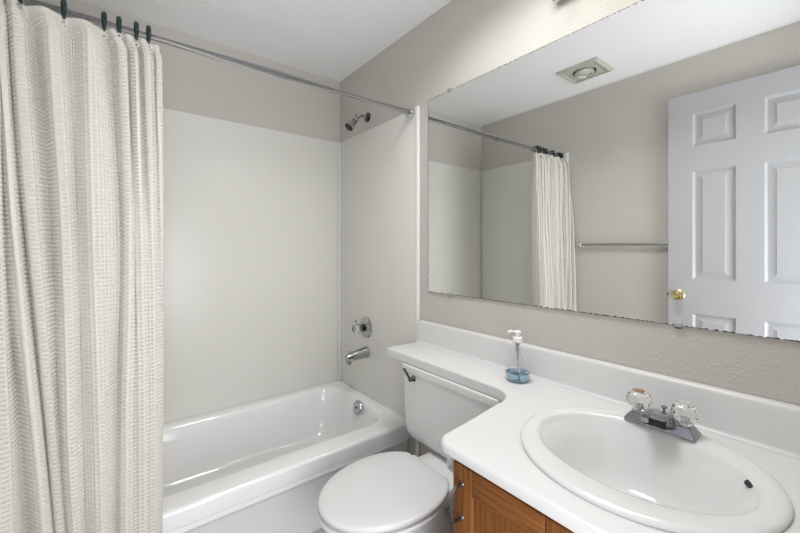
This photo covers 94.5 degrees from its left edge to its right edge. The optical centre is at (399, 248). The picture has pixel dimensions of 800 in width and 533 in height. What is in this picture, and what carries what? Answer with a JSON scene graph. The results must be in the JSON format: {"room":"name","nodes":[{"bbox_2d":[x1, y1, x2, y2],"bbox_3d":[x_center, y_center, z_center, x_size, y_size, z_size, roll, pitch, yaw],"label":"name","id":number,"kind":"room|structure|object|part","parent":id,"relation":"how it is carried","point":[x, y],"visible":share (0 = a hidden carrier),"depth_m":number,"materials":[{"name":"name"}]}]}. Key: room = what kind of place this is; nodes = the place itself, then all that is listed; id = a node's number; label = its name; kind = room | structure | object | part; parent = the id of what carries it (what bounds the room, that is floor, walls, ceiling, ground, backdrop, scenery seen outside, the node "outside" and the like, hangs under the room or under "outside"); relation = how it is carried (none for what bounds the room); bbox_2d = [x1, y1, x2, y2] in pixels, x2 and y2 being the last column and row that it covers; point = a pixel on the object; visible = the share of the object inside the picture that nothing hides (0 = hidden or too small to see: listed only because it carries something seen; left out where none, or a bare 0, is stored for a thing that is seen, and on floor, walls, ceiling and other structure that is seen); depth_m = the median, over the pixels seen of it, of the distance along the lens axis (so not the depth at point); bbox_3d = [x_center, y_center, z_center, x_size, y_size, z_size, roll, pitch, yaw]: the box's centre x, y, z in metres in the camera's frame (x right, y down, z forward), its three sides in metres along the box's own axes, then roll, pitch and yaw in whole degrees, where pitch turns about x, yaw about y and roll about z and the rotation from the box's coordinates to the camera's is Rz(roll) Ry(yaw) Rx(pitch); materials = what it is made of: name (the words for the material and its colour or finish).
{"room":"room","nodes":[
{"label":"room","id":0,"kind":"room"},
{"bbox_2d":[45,0,339,414],"bbox_3d":[-1.049,0.058,2.145,1.724,2.440,0.100,0,0,-38],"label":"wall","id":1,"kind":"structure","parent":0,"point":[193,83],"depth_m":2.15,"materials":[{"name":"grey paint"}]},
{"bbox_2d":[163,108,339,422],"bbox_3d":[-1.012,0.089,2.097,1.509,1.645,0.020,0,0,-38],"label":"surround panel","id":2,"kind":"object","parent":1,"relation":"attached to","point":[252,213],"visible":0.61,"depth_m":2.19,"materials":[{"name":"white plastic"}]},
{"bbox_2d":[80,0,450,81],"bbox_3d":[-0.304,-1.212,1.191,1.724,0.100,2.520,0,0,-38],"label":"ceiling","id":3,"kind":"structure","parent":0,"point":[331,39],"depth_m":1.92,"materials":[{"name":"white paint"}]},
{"bbox_2d":[311,527,324,532],"bbox_3d":[-0.034,1.328,0.844,1.724,0.100,3.400,0,0,-38],"label":"floor","id":4,"kind":"structure","parent":0,"point":[320,530],"depth_m":1.67,"materials":[{"name":"tile"}]},
{"bbox_2d":[162,380,410,532],"bbox_3d":[-0.774,1.091,1.792,1.518,0.374,0.788,0,0,-38],"label":"bathtub","id":5,"kind":"object","parent":4,"relation":"on","point":[263,465],"visible":0.62,"depth_m":1.88,"materials":[{"name":"white ceramic"}]},
{"bbox_3d":[-0.252,0.945,2.198,0.031,0.080,0.082,0,0,-38],"label":"overflow plate","id":6,"kind":"part","parent":5,"relation":"part of","materials":[{"name":"silver metal"}]},
{"bbox_2d":[316,362,501,532],"bbox_3d":[0.053,0.896,1.364,0.738,0.765,0.563,0,0,-38],"label":"toilet","id":7,"kind":"object","parent":4,"relation":"on","point":[396,491],"visible":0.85,"depth_m":1.31,"materials":[{"name":"white ceramic"}]},
{"bbox_3d":[-0.077,0.857,1.277,0.426,0.016,0.392,0,0,-38],"label":"seat","id":8,"kind":"part","parent":7,"relation":"part of","materials":[{"name":"white plastic"}]},
{"bbox_3d":[-0.069,0.833,1.284,0.438,0.020,0.384,0,0,-38],"label":"seat lid","id":9,"kind":"part","parent":7,"relation":"part of","materials":[{"name":"white plastic"}]},
{"bbox_3d":[0.014,1.073,1.348,0.620,0.410,0.368,0,0,-38],"label":"bowl","id":10,"kind":"part","parent":7,"relation":"part of","materials":[{"name":"white ceramic"}]},
{"bbox_3d":[0.040,0.546,1.599,0.035,0.058,0.053,0,0,-38],"label":"flush handle","id":11,"kind":"part","parent":7,"relation":"part of","materials":[{"name":"silver metal"}]},
{"bbox_3d":[0.257,0.694,1.523,0.217,0.293,0.545,0,0,-38],"label":"tank","id":12,"kind":"part","parent":7,"relation":"part of","materials":[{"name":"white ceramic"}]},
{"bbox_3d":[0.256,0.530,1.522,0.223,0.034,0.563,0,0,-38],"label":"tank lid","id":13,"kind":"part","parent":7,"relation":"part of","materials":[{"name":"white ceramic"}]},
{"bbox_2d":[447,455,573,532],"bbox_3d":[0.533,0.895,0.837,0.634,0.766,0.685,0,0,-38],"label":"vanity cabinet","id":14,"kind":"object","parent":4,"relation":"on","point":[478,505],"depth_m":0.82,"materials":[{"name":"brown wood"}]},
{"bbox_3d":[0.139,0.546,0.942,0.027,0.040,0.034,0,0,-38],"label":"paper holder bracket","id":15,"kind":"part","parent":14,"relation":"part of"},
{"bbox_3d":[0.132,0.596,0.863,0.034,0.093,0.014,0,0,-38],"label":"handle","id":16,"kind":"part","parent":14,"relation":"part of","materials":[{"name":"silver metal"}]},
{"bbox_3d":[0.232,0.833,0.785,0.008,0.520,0.180,0,0,-38],"label":"door panel","id":17,"kind":"part","parent":14,"relation":"part of","materials":[{"name":"brown wood"}]},
{"bbox_3d":[0.228,0.542,0.782,0.018,0.060,0.180,0,0,-38],"label":"door rail","id":18,"kind":"part","parent":14,"relation":"part of","materials":[{"name":"brown wood"}]},
{"bbox_2d":[387,320,799,532],"bbox_3d":[0.307,0.437,1.143,0.615,0.148,1.445,0,0,-38],"label":"countertop","id":19,"kind":"structure","parent":14,"relation":"on","point":[765,431],"depth_m":0.97,"materials":[{"name":"white laminate"}]},
{"bbox_2d":[505,330,530,382],"bbox_3d":[0.423,0.382,1.329,0.088,0.180,0.088,0,0,-38],"label":"soap dispenser","id":20,"kind":"object","parent":19,"relation":"on","point":[517,368],"visible":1,"depth_m":1.30,"materials":[{"name":"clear plastic"}]},
{"bbox_2d":[521,407,793,532],"bbox_3d":[0.531,0.541,0.840,0.472,0.160,0.498,0,0,-38],"label":"sink","id":21,"kind":"object","parent":19,"relation":"in","point":[628,469],"visible":0.9,"depth_m":0.86,"materials":[{"name":"white ceramic"}]},
{"bbox_2d":[624,388,700,440],"bbox_3d":[0.662,0.423,0.950,0.111,0.078,0.161,0,0,-38],"label":"faucet","id":22,"kind":"object","parent":19,"relation":"on","point":[682,417],"visible":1,"depth_m":0.92,"materials":[{"name":"silver metal"}]},
{"bbox_3d":[0.651,0.412,1.007,0.059,0.048,0.059,0,0,-38],"label":"knob","id":23,"kind":"part","parent":22,"relation":"part of","materials":[{"name":"clear glass"}]},
{"bbox_3d":[0.666,0.431,0.949,0.092,0.034,0.062,0,0,-38],"label":"spout","id":24,"kind":"part","parent":22,"relation":"part of","materials":[{"name":"silver metal"}]},
{"bbox_3d":[0.714,0.412,0.926,0.059,0.048,0.059,0,0,-38],"label":"knob","id":25,"kind":"part","parent":22,"relation":"part of","materials":[{"name":"clear glass"}]},
{"bbox_2d":[340,0,799,509],"bbox_3d":[0.366,0.058,1.651,0.100,2.440,2.420,0,0,-38],"label":"wall","id":26,"kind":"structure","parent":0,"point":[463,41],"depth_m":1.45,"materials":[{"name":"grey paint"}]},
{"bbox_2d":[345,112,370,130],"bbox_3d":[-0.261,-0.776,2.246,0.157,0.136,0.062,0,0,-38],"label":"shower","id":27,"kind":"object","parent":26,"relation":"attached to","point":[350,125],"visible":1,"depth_m":2.22,"materials":[{"name":"silver metal"}]},
{"bbox_3d":[-0.235,-0.805,2.266,0.078,0.041,0.019,0,0,-38],"label":"arm","id":28,"kind":"part","parent":27,"relation":"part of","materials":[{"name":"silver metal"}]},
{"bbox_2d":[340,106,419,456],"bbox_3d":[-0.160,0.263,2.234,0.012,2.000,0.838,0,0,-38],"label":"surround panel","id":29,"kind":"object","parent":26,"relation":"attached to","point":[380,165],"visible":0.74,"depth_m":2.18,"materials":[{"name":"white plastic"}]},
{"bbox_2d":[345,346,369,364],"bbox_3d":[-0.263,0.646,2.245,0.148,0.088,0.066,0,0,-38],"label":"tub spout","id":30,"kind":"object","parent":29,"relation":"attached to","point":[364,352],"visible":1,"depth_m":2.23,"materials":[{"name":"silver metal"}]},
{"bbox_2d":[352,317,371,337],"bbox_3d":[-0.245,0.488,2.271,0.088,0.132,0.132,0,0,-38],"label":"shower valve","id":31,"kind":"object","parent":29,"relation":"attached to","point":[365,327],"visible":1,"depth_m":2.26,"materials":[{"name":"silver metal"}]},
{"bbox_3d":[-0.263,0.488,2.257,0.044,0.063,0.066,0,0,-38],"label":"knob","id":32,"kind":"part","parent":31,"relation":"part of","materials":[{"name":"white plastic"}]},
{"bbox_3d":[-0.237,0.488,2.277,0.034,0.048,0.048,0,0,-38],"label":"stem","id":33,"kind":"part","parent":31,"relation":"part of","materials":[{"name":"silver metal"}]},
{"bbox_3d":[0.091,0.263,1.913,0.012,2.000,0.024,0,0,-38],"label":"edge trim","id":34,"kind":"part","parent":29,"relation":"part of","materials":[{"name":"white plastic"}]},
{"bbox_2d":[552,0,563,3],"bbox_3d":[0.690,-0.924,1.028,0.156,0.110,0.624,0,0,-38],"label":"vanity light","id":35,"kind":"object","parent":26,"relation":"attached to","point":[554,1],"visible":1,"depth_m":1.30,"materials":[{"name":"silver metal"}]},
{"bbox_2d":[416,320,799,458],"bbox_3d":[0.536,0.418,1.318,0.038,0.110,1.440,0,0,-38],"label":"backsplash","id":36,"kind":"structure","parent":26,"relation":"attached to","point":[769,424],"depth_m":1.08,"materials":[{"name":"white laminate"}]},
{"bbox_2d":[428,0,799,341],"bbox_3d":[0.565,-0.263,1.308,0.009,0.976,1.375,0,0,-38],"label":"wall mirror","id":37,"kind":"object","parent":26,"relation":"attached to","point":[641,162],"visible":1,"depth_m":1.11,"materials":[{"name":"clear glass"}]},
{"bbox_3d":[-0.914,0.058,0.652,0.100,2.440,2.420,0,0,-38],"label":"wall","id":38,"kind":"structure","parent":0,"visible":0},
{"bbox_2d":[22,0,414,118],"bbox_3d":[-0.532,-0.712,1.483,1.509,0.053,0.053,0,0,-38],"label":"curtain rod","id":39,"kind":"object","parent":38,"relation":"attached to","point":[409,112],"visible":0.93,"depth_m":1.38,"materials":[{"name":"silver metal"}]},
{"bbox_2d":[60,0,66,19],"bbox_3d":[-1.007,-0.708,1.109,0.015,0.061,0.055,0,0,-38],"label":"curtain hook","id":40,"kind":"object","parent":39,"relation":"hanging from","point":[63,3],"visible":0.98,"depth_m":1.09,"materials":[{"name":"black plastic"}]},
{"bbox_2d":[0,0,163,532],"bbox_3d":[-0.919,0.243,1.087,0.396,1.870,0.166,0,0,-42],"label":"shower curtain","id":41,"kind":"object","parent":39,"relation":"hanging from","point":[82,171],"visible":1,"depth_m":1.07,"materials":[{"name":"white fabric"}]},
{"bbox_2d":[101,11,106,31],"bbox_3d":[-0.934,-0.708,1.167,0.015,0.061,0.055,0,0,-38],"label":"curtain hook","id":42,"kind":"object","parent":39,"relation":"hanging from","point":[103,14],"visible":1,"depth_m":1.15,"materials":[{"name":"black plastic"}]},
{"bbox_2d":[116,16,121,33],"bbox_3d":[-0.904,-0.708,1.189,0.015,0.061,0.055,0,0,-38],"label":"curtain hook","id":43,"kind":"object","parent":39,"relation":"hanging from","point":[118,18],"visible":0.92,"depth_m":1.17,"materials":[{"name":"black plastic"}]},
{"bbox_2d":[134,21,138,40],"bbox_3d":[-0.869,-0.708,1.217,0.015,0.061,0.055,0,0,-38],"label":"curtain hook","id":44,"kind":"object","parent":39,"relation":"hanging from","point":[136,24],"visible":0.99,"depth_m":1.20,"materials":[{"name":"black plastic"}]},
{"bbox_2d":[146,25,150,43],"bbox_3d":[-0.843,-0.708,1.237,0.015,0.061,0.055,0,0,-38],"label":"curtain hook","id":45,"kind":"object","parent":39,"relation":"hanging from","point":[148,28],"visible":1,"depth_m":1.22,"materials":[{"name":"black plastic"}]},
{"bbox_3d":[-0.805,-0.712,1.270,0.808,0.035,0.035,0,0,-38],"label":"rod","id":46,"kind":"part","parent":39,"relation":"part of","materials":[{"name":"silver metal"}]},
{"bbox_3d":[-0.214,-0.712,1.731,0.691,0.033,0.033,0,0,-38],"label":"rod","id":47,"kind":"part","parent":39,"relation":"part of","materials":[{"name":"silver metal"}]}
]}

